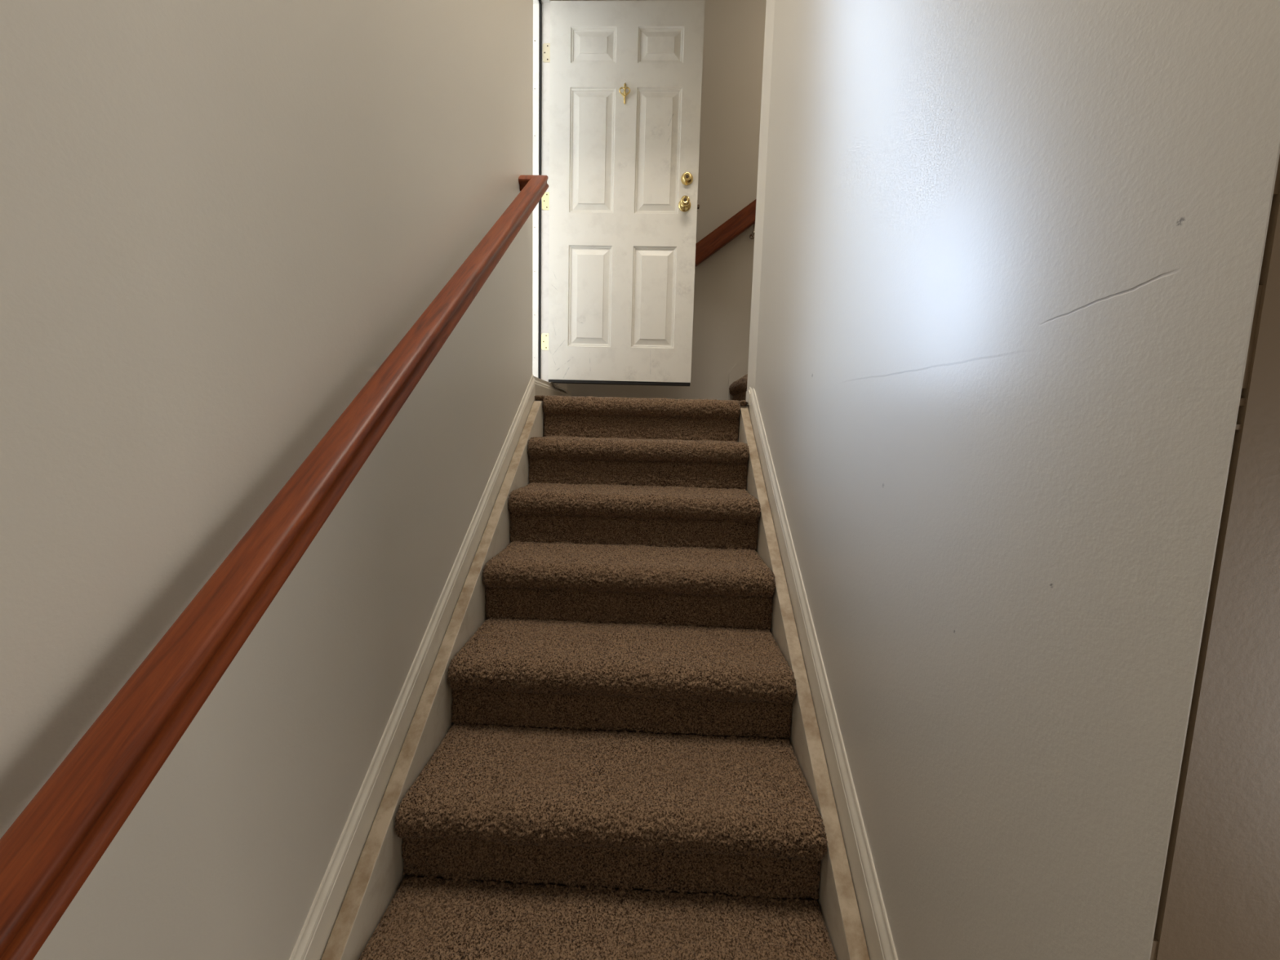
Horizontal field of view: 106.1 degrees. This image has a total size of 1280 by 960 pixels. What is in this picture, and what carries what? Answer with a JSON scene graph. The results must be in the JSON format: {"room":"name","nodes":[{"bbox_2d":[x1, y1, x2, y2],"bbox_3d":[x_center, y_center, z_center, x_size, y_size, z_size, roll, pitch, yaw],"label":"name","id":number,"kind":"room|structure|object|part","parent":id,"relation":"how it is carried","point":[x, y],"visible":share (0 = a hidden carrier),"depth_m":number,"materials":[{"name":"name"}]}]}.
{"room":"staircase","nodes":[
{"label":"staircase","id":0,"kind":"room"},
{"bbox_2d":[0,0,570,959],"bbox_3d":[-0.623,-1.145,0.422,0.154,5.316,5.680,2,6,2],"label":"wall","id":1,"kind":"structure","parent":0,"point":[220,220],"depth_m":0.68,"materials":[{"name":"paint"}]},
{"bbox_2d":[0,174,548,959],"bbox_3d":[-0.495,-0.298,1.045,0.110,1.707,2.143,2,6,2],"label":"handrail","id":2,"kind":"object","parent":1,"relation":"attached to","point":[52,847],"visible":1,"depth_m":0.52,"materials":[{"name":"brown wood"}]},
{"bbox_2d":[288,374,571,959],"bbox_3d":[-0.562,0.494,1.726,0.046,1.853,3.439,2,6,2],"label":"baseboard","id":3,"kind":"structure","parent":1,"relation":"attached to","point":[311,944],"depth_m":1.12,"materials":[{"name":"paint"}]},
{"bbox_2d":[532,0,551,382],"bbox_3d":[-0.580,-1.529,2.419,0.146,2.015,0.534,2,6,2],"label":"door frame","id":4,"kind":"structure","parent":1,"relation":"attached to","point":[541,8],"depth_m":2.63,"materials":[{"name":"paint"}]},
{"bbox_2d":[535,382,568,436],"bbox_3d":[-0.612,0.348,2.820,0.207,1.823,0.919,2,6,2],"label":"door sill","id":5,"kind":"structure","parent":1,"relation":"attached to","point":[553,384],"depth_m":2.66,"materials":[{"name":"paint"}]},
{"bbox_2d":[541,0,704,386],"bbox_3d":[-0.110,-1.508,2.611,0.863,1.948,0.172,2,6,2],"label":"door","id":6,"kind":"structure","parent":1,"relation":"in","point":[621,200],"depth_m":2.58,"materials":[{"name":"paint"}]},
{"bbox_3d":[0.238,-1.469,2.548,0.067,0.067,0.064,2,6,2],"label":"knob","id":7,"kind":"part","parent":6,"relation":"part of","materials":[{"name":"gold metal"}]},
{"bbox_2d":[567,0,766,441],"bbox_3d":[0.970,-1.416,3.255,3.400,5.316,0.120,2,6,2],"label":"wall","id":8,"kind":"structure","parent":0,"point":[733,44],"depth_m":3.15,"materials":[{"name":"paint"}]},
{"bbox_2d":[694,198,756,266],"bbox_3d":[1.150,-2.019,3.075,1.665,1.280,0.093,2,6,2],"label":"handrail","id":9,"kind":"object","parent":8,"relation":"attached to","point":[742,220],"visible":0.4,"depth_m":3.10,"materials":[{"name":"brown wood"}]},
{"bbox_2d":[727,355,748,400],"bbox_3d":[1.287,-1.085,3.210,1.345,1.252,0.017,2,6,2],"label":"skirt board","id":10,"kind":"object","parent":8,"relation":"attached to","point":[740,370],"visible":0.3,"depth_m":3.26,"materials":[{"name":"paint"}]},
{"bbox_2d":[746,0,1279,959],"bbox_3d":[0.557,-1.202,1.212,0.128,5.316,1.945,2,6,2],"label":"wall","id":11,"kind":"structure","parent":0,"point":[1008,255],"depth_m":0.59,"materials":[{"name":"paint"}]},
{"bbox_2d":[745,386,897,959],"bbox_3d":[0.447,0.590,1.180,0.020,1.895,2.405,2,6,2],"label":"baseboard","id":12,"kind":"structure","parent":11,"relation":"attached to","point":[880,944],"depth_m":1.12,"materials":[{"name":"paint"}]},
{"bbox_2d":[1150,154,1279,959],"bbox_3d":[1.521,-1.071,0.258,2.085,5.316,0.090,2,6,2],"label":"wall","id":13,"kind":"structure","parent":0,"point":[1220,897],"depth_m":0.39,"materials":[{"name":"beige paint"}]},
{"bbox_3d":[0.922,1.594,0.666,3.388,0.100,5.920,2,6,2],"label":"floor","id":14,"kind":"structure","parent":0,"visible":0},
{"bbox_2d":[358,395,836,959],"bbox_3d":[-0.001,0.526,1.807,1.094,1.724,3.239,2,6,2],"label":"staircase","id":15,"kind":"structure","parent":14,"relation":"on","point":[617,774],"depth_m":1.25,"materials":[{"name":"brown carpet"}]},
{"bbox_2d":[320,400,542,959],"bbox_3d":[-0.544,0.809,1.217,0.036,2.118,2.360,2,6,2],"label":"skirt board","id":16,"kind":"object","parent":15,"relation":"attached to","point":[378,875],"visible":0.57,"depth_m":1.16,"materials":[{"name":"paint"}]},
{"bbox_2d":[728,373,747,400],"bbox_3d":[1.603,-0.761,2.716,2.032,0.736,1.012,2,6,2],"label":"staircase","id":17,"kind":"structure","parent":15,"relation":"on","point":[738,388],"depth_m":2.93,"materials":[{"name":"brown carpet"}]},
{"bbox_2d":[738,406,869,959],"bbox_3d":[0.416,0.837,1.190,0.036,2.120,2.370,2,6,2],"label":"skirt board","id":18,"kind":"object","parent":15,"relation":"attached to","point":[837,900],"visible":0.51,"depth_m":1.17,"materials":[{"name":"paint"}]}
]}

